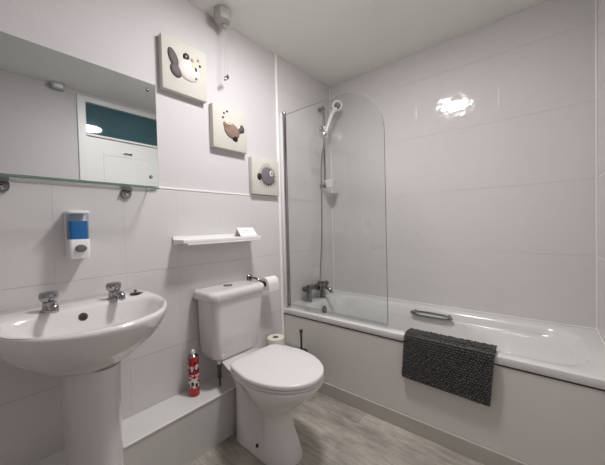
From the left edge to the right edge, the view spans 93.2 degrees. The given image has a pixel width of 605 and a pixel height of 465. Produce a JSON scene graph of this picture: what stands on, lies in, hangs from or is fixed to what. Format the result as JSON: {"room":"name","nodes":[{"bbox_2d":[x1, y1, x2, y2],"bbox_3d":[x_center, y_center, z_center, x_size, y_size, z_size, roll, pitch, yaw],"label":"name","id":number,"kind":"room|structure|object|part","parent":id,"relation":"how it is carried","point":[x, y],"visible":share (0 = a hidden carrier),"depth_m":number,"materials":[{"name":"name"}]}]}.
{"room":"bathroom","nodes":[
{"label":"bathroom","id":0,"kind":"room"},
{"bbox_2d":[0,0,277,196],"bbox_3d":[-0.762,-0.078,1.467,0.092,2.360,3.100,0,2,40],"label":"wall","id":1,"kind":"structure","parent":0,"point":[121,36],"depth_m":1.52,"materials":[{"name":"paint"}]},
{"bbox_2d":[0,31,158,186],"bbox_3d":[-0.984,-0.461,1.107,0.035,0.499,0.809,0,2,40],"label":"wall mirror","id":2,"kind":"object","parent":1,"relation":"attached to","point":[63,116],"visible":1,"depth_m":1.16,"materials":[{"name":"white mirror"}]},
{"bbox_2d":[0,174,158,198],"bbox_3d":[-0.963,-0.168,1.045,0.128,0.047,0.802,0,2,40],"label":"glass shelf","id":3,"kind":"object","parent":1,"relation":"attached to","point":[4,185],"visible":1,"depth_m":1.08,"materials":[{"name":"clear glass"}]},
{"bbox_2d":[3,174,278,197],"bbox_3d":[-0.916,-0.215,1.205,0.011,0.008,2.310,0,2,40],"label":"trim","id":4,"kind":"structure","parent":1,"relation":"attached to","point":[3,174],"depth_m":1.51,"materials":[{"name":"white plastic"}]},
{"bbox_2d":[0,56,333,464],"bbox_3d":[-0.692,-0.080,1.473,0.008,2.360,3.000,0,2,40],"label":"wall tiles","id":5,"kind":"structure","parent":1,"relation":"attached to","point":[131,245],"depth_m":1.42,"materials":[{"name":"white tile"}]},
{"bbox_2d":[63,210,89,258],"bbox_3d":[-0.901,0.008,1.147,0.089,0.189,0.069,0,2,40],"label":"soap dispenser","id":6,"kind":"object","parent":5,"relation":"attached to","point":[77,243],"visible":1,"depth_m":1.13,"materials":[{"name":"white plastic"}]},
{"bbox_3d":[-0.928,0.010,1.169,0.018,0.182,0.067,0,2,40],"label":"plate","id":7,"kind":"part","parent":6,"relation":"part of","materials":[{"name":"white plastic"}]},
{"bbox_3d":[-0.906,-0.080,1.147,0.082,0.012,0.069,0,2,40],"label":"lid","id":8,"kind":"part","parent":6,"relation":"part of","materials":[{"name":"white plastic"}]},
{"bbox_2d":[172,234,260,244],"bbox_3d":[-0.468,0.035,1.639,0.120,0.044,0.505,0,2,40],"label":"wall shelf","id":9,"kind":"object","parent":5,"relation":"attached to","point":[222,238],"visible":0.89,"depth_m":1.56,"materials":[{"name":"white plastic"}]},
{"bbox_2d":[235,227,256,236],"bbox_3d":[-0.353,-0.004,1.784,0.082,0.053,0.143,0,2,40],"label":"card","id":10,"kind":"object","parent":9,"relation":"on","point":[249,231],"visible":1,"depth_m":1.77,"materials":[{"name":"white paper"}]},
{"bbox_2d":[247,274,265,282],"bbox_3d":[-0.272,0.300,1.887,0.098,0.060,0.162,0,2,40],"label":"toilet roll holder","id":11,"kind":"object","parent":5,"relation":"attached to","point":[249,276],"visible":0.7,"depth_m":1.85,"materials":[{"name":"silver metal"}]},
{"bbox_3d":[-0.264,0.307,1.891,0.092,0.046,0.147,0,2,40],"label":"arm","id":12,"kind":"part","parent":11,"relation":"part of","materials":[{"name":"silver metal"}]},
{"bbox_2d":[261,276,278,291],"bbox_3d":[-0.215,0.335,1.888,0.085,0.088,0.099,0,2,40],"label":"toilet roll","id":13,"kind":"object","parent":11,"relation":"on","point":[272,282],"visible":0.84,"depth_m":1.85,"materials":[{"name":"paper"}]},
{"bbox_2d":[318,105,329,187],"bbox_3d":[0.181,-0.729,2.428,0.110,0.700,0.074,0,2,40],"label":"riser rail","id":14,"kind":"object","parent":5,"relation":"attached to","point":[322,129],"visible":0.78,"depth_m":2.43,"materials":[{"name":"silver metal"}]},
{"bbox_3d":[0.186,-0.730,2.442,0.019,0.700,0.019,0,2,40],"label":"rail","id":15,"kind":"part","parent":14,"relation":"part of","materials":[{"name":"silver metal"}]},
{"bbox_2d":[324,179,336,187],"bbox_3d":[0.240,-0.411,2.419,0.090,0.061,0.112,0,2,40],"label":"soap dish","id":16,"kind":"object","parent":14,"relation":"attached to","point":[330,183],"visible":1,"depth_m":2.39,"materials":[{"name":"white plastic"}]},
{"bbox_2d":[325,100,341,132],"bbox_3d":[0.258,-0.967,2.399,0.154,0.273,0.057,-2,1,-9],"label":"handset","id":17,"kind":"object","parent":14,"relation":"attached to","point":[337,104],"visible":1,"depth_m":2.38,"materials":[{"name":"white plastic"}]},
{"bbox_2d":[320,133,325,280],"bbox_3d":[0.157,-0.217,2.363,0.052,1.220,0.144,0,2,40],"label":"shower hose","id":18,"kind":"object","parent":17,"relation":"hanging from","point":[325,133],"visible":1,"depth_m":2.39,"materials":[{"name":"metal"}]},
{"bbox_3d":[0.240,-0.941,2.390,0.114,0.223,0.043,-2,1,-15],"label":"handle","id":19,"kind":"part","parent":17,"relation":"part of","materials":[{"name":"white plastic"}]},
{"bbox_2d":[279,92,387,321],"bbox_3d":[0.163,-0.167,1.865,0.798,1.428,0.028,0,2,40],"label":"screen","id":20,"kind":"object","parent":5,"relation":"attached to","point":[283,139],"visible":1,"depth_m":2.09,"materials":[{"name":"clear glass"}]},
{"bbox_2d":[158,32,206,103],"bbox_3d":[-0.626,-0.864,1.520,0.054,0.269,0.247,0,2,40],"label":"picture","id":21,"kind":"object","parent":1,"relation":"attached to","point":[182,68],"visible":1,"depth_m":1.50},
{"bbox_2d":[209,102,246,153],"bbox_3d":[-0.442,-0.626,1.739,0.054,0.250,0.245,0,2,40],"label":"picture","id":22,"kind":"object","parent":1,"relation":"attached to","point":[228,131],"visible":1,"depth_m":1.71},
{"bbox_2d":[248,156,278,195],"bbox_3d":[-0.255,-0.378,1.960,0.054,0.242,0.246,0,2,40],"label":"picture","id":23,"kind":"object","parent":1,"relation":"attached to","point":[263,173],"visible":1,"depth_m":1.93},
{"bbox_2d":[274,54,284,343],"bbox_3d":[-0.170,-0.233,2.094,0.022,2.110,0.022,0,2,40],"label":"trim","id":24,"kind":"structure","parent":1,"relation":"attached to","point":[275,55],"depth_m":2.08,"materials":[{"name":"white plastic"}]},
{"bbox_2d":[124,388,235,464],"bbox_3d":[-0.813,0.987,1.171,0.184,0.248,2.310,0,2,40],"label":"wall","id":25,"kind":"structure","parent":0,"point":[186,439],"depth_m":1.35,"materials":[{"name":"tile"}]},
{"bbox_2d":[31,345,289,464],"bbox_3d":[-0.816,0.862,1.167,0.185,0.003,2.309,0,2,40],"label":"ledge","id":26,"kind":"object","parent":25,"relation":"on","point":[140,424],"depth_m":1.36,"materials":[{"name":"white plastic"}]},
{"bbox_2d":[188,349,199,396],"bbox_3d":[-0.567,0.727,1.492,0.055,0.238,0.055,0,2,40],"label":"aerosol can","id":27,"kind":"object","parent":26,"relation":"on","point":[193,358],"visible":1,"depth_m":1.47,"materials":[{"name":"red metal"}]},
{"bbox_2d":[267,334,283,345],"bbox_3d":[-0.182,0.770,1.956,0.118,0.112,0.118,0,2,40],"label":"toilet roll","id":28,"kind":"object","parent":26,"relation":"on","point":[274,338],"visible":0.38,"depth_m":1.93,"materials":[{"name":"beige paper"}]},
{"bbox_2d":[124,386,235,448],"bbox_3d":[-0.745,0.862,1.108,0.007,0.008,2.309,0,2,40],"label":"trim","id":29,"kind":"structure","parent":25,"relation":"attached to","point":[197,407],"depth_m":1.30,"materials":[{"name":"white plastic"}]},
{"bbox_2d":[189,391,484,464],"bbox_3d":[-0.005,1.145,0.952,1.900,0.100,3.200,0,2,40],"label":"floor","id":30,"kind":"structure","parent":0,"point":[330,431],"depth_m":1.46,"materials":[{"name":"grey laminate"}]},
{"bbox_2d":[61,360,123,464],"bbox_3d":[-0.696,0.776,0.987,0.220,0.672,0.172,0,2,40],"label":"pedestal","id":31,"kind":"object","parent":30,"relation":"on","point":[92,402],"visible":0.82,"depth_m":0.92,"materials":[{"name":"white ceramic"}]},
{"bbox_2d":[0,289,166,376],"bbox_3d":[-0.733,0.354,0.986,0.549,0.172,0.520,0,2,40],"label":"basin","id":32,"kind":"object","parent":31,"relation":"on","point":[88,334],"visible":0.98,"depth_m":0.89,"materials":[{"name":"white ceramic"}]},
{"bbox_2d":[38,291,58,313],"bbox_3d":[-0.857,0.239,0.976,0.123,0.066,0.055,0,2,40],"label":"tap","id":33,"kind":"object","parent":32,"relation":"on","point":[48,299],"visible":1,"depth_m":0.98,"materials":[{"name":"silver metal"}]},
{"bbox_3d":[-0.882,0.223,0.996,0.053,0.034,0.055,0,2,40],"label":"handle","id":34,"kind":"part","parent":33,"relation":"part of","materials":[{"name":"silver metal"}]},
{"bbox_3d":[-0.845,0.249,0.966,0.093,0.038,0.027,0,2,40],"label":"spout","id":35,"kind":"part","parent":33,"relation":"part of","materials":[{"name":"silver metal"}]},
{"bbox_2d":[105,281,125,300],"bbox_3d":[-0.730,0.232,1.127,0.123,0.066,0.055,0,2,40],"label":"tap","id":36,"kind":"object","parent":32,"relation":"on","point":[114,288],"visible":1,"depth_m":1.13,"materials":[{"name":"silver metal"}]},
{"bbox_3d":[-0.755,0.216,1.148,0.053,0.034,0.055,0,2,40],"label":"handle","id":37,"kind":"part","parent":36,"relation":"part of","materials":[{"name":"silver metal"}]},
{"bbox_3d":[-0.718,0.243,1.118,0.093,0.038,0.027,0,2,40],"label":"spout","id":38,"kind":"part","parent":36,"relation":"part of","materials":[{"name":"silver metal"}]},
{"bbox_2d":[130,289,142,294],"bbox_3d":[-0.706,0.252,1.222,0.041,0.022,0.064,-1,1,10],"label":"plug","id":39,"kind":"object","parent":32,"relation":"on","point":[135,292],"visible":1,"depth_m":1.21,"materials":[{"name":"rubber"}]},
{"bbox_2d":[194,280,323,464],"bbox_3d":[-0.205,0.692,1.485,0.710,0.790,0.383,0,2,40],"label":"toilet","id":40,"kind":"object","parent":30,"relation":"on","point":[272,380],"visible":1,"depth_m":1.46,"materials":[{"name":"white ceramic"}]},
{"bbox_3d":[-0.410,0.329,1.635,0.208,0.050,0.374,0,2,40],"label":"cistern lid","id":41,"kind":"part","parent":40,"relation":"part of","materials":[{"name":"white ceramic"}]},
{"bbox_3d":[-0.103,0.653,1.399,0.442,0.022,0.380,0,2,40],"label":"lid","id":42,"kind":"part","parent":40,"relation":"part of","materials":[{"name":"white plastic"}]},
{"bbox_3d":[-0.102,0.675,1.400,0.434,0.013,0.372,0,2,40],"label":"seat","id":43,"kind":"part","parent":40,"relation":"part of","materials":[{"name":"white plastic"}]},
{"bbox_2d":[298,329,307,351],"bbox_3d":[-0.004,0.856,1.898,0.088,0.433,0.088,0,2,40],"label":"toilet brush","id":44,"kind":"object","parent":30,"relation":"on","point":[300,330],"visible":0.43,"depth_m":1.89,"materials":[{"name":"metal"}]},
{"bbox_3d":[-0.008,0.707,1.894,0.023,0.134,0.023,0,2,40],"label":"handle","id":45,"kind":"part","parent":44,"relation":"part of","materials":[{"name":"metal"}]},
{"bbox_2d":[284,291,604,464],"bbox_3d":[0.730,0.798,1.833,1.698,0.514,0.681,0,2,40],"label":"bathtub","id":46,"kind":"object","parent":30,"relation":"on","point":[547,407],"visible":0.83,"depth_m":1.49,"materials":[{"name":"white plastic"}]},
{"bbox_2d":[302,280,332,301],"bbox_3d":[0.158,0.470,2.302,0.175,0.151,0.310,0,2,40],"label":"mixer tap","id":47,"kind":"object","parent":46,"relation":"on","point":[321,285],"visible":1,"depth_m":2.28,"materials":[{"name":"silver metal"}]},
{"bbox_3d":[0.195,0.455,2.297,0.111,0.055,0.028,-1,2,35],"label":"spout","id":48,"kind":"part","parent":47,"relation":"part of","materials":[{"name":"silver metal"}]},
{"bbox_3d":[0.877,0.569,1.960,0.276,0.046,0.017,0,2,40],"label":"grab handle","id":49,"kind":"part","parent":46,"relation":"part of","materials":[{"name":"silver metal"}]},
{"bbox_2d":[401,328,496,406],"bbox_3d":[0.714,0.651,1.428,0.427,0.266,0.099,0,2,40],"label":"bath mat","id":50,"kind":"object","parent":46,"relation":"on","point":[460,367],"visible":1,"depth_m":1.38,"materials":[{"name":"black fabric"}]},
{"bbox_2d":[186,0,548,87],"bbox_3d":[-0.069,-1.314,0.897,1.900,0.100,3.200,0,2,40],"label":"ceiling","id":51,"kind":"structure","parent":0,"point":[333,42],"depth_m":1.79,"materials":[{"name":"paint"}]},
{"bbox_2d":[213,5,230,80],"bbox_3d":[-0.455,-1.078,1.642,0.092,0.384,0.092,-2,1,-28],"label":"switch","id":52,"kind":"object","parent":51,"relation":"hanging from","point":[221,14],"visible":1,"depth_m":1.62,"materials":[{"name":"grey plastic"}]},
{"bbox_2d":[330,0,595,327],"bbox_3d":[0.957,-0.137,2.112,1.900,2.360,0.100,0,2,40],"label":"wall","id":53,"kind":"structure","parent":0,"point":[489,168],"depth_m":1.86,"materials":[{"name":"tile"}]},
{"bbox_2d":[329,88,334,289],"bbox_3d":[0.268,-0.388,2.610,0.006,1.845,0.006,0,2,40],"label":"trim","id":54,"kind":"structure","parent":53,"relation":"attached to","point":[329,88],"depth_m":2.61,"materials":[{"name":"white plastic"}]},
{"bbox_2d":[284,290,604,346],"bbox_3d":[0.718,0.538,1.820,1.700,0.008,0.700,0,2,40],"label":"trim","id":55,"kind":"structure","parent":53,"relation":"attached to","point":[598,332],"depth_m":1.88,"materials":[{"name":"white plastic"}]},
{"bbox_2d":[595,0,597,328],"bbox_3d":[1.565,-0.397,1.522,0.007,1.845,0.007,0,2,40],"label":"trim","id":56,"kind":"structure","parent":53,"relation":"attached to","point":[595,0],"depth_m":1.52,"materials":[{"name":"white plastic"}]},
{"bbox_2d":[597,0,604,341],"bbox_3d":[1.391,-0.128,1.228,0.100,2.360,0.700,0,2,40],"label":"wall","id":57,"kind":"structure","parent":0,"point":[600,3],"depth_m":1.42,"materials":[{"name":"tile"}]}
]}

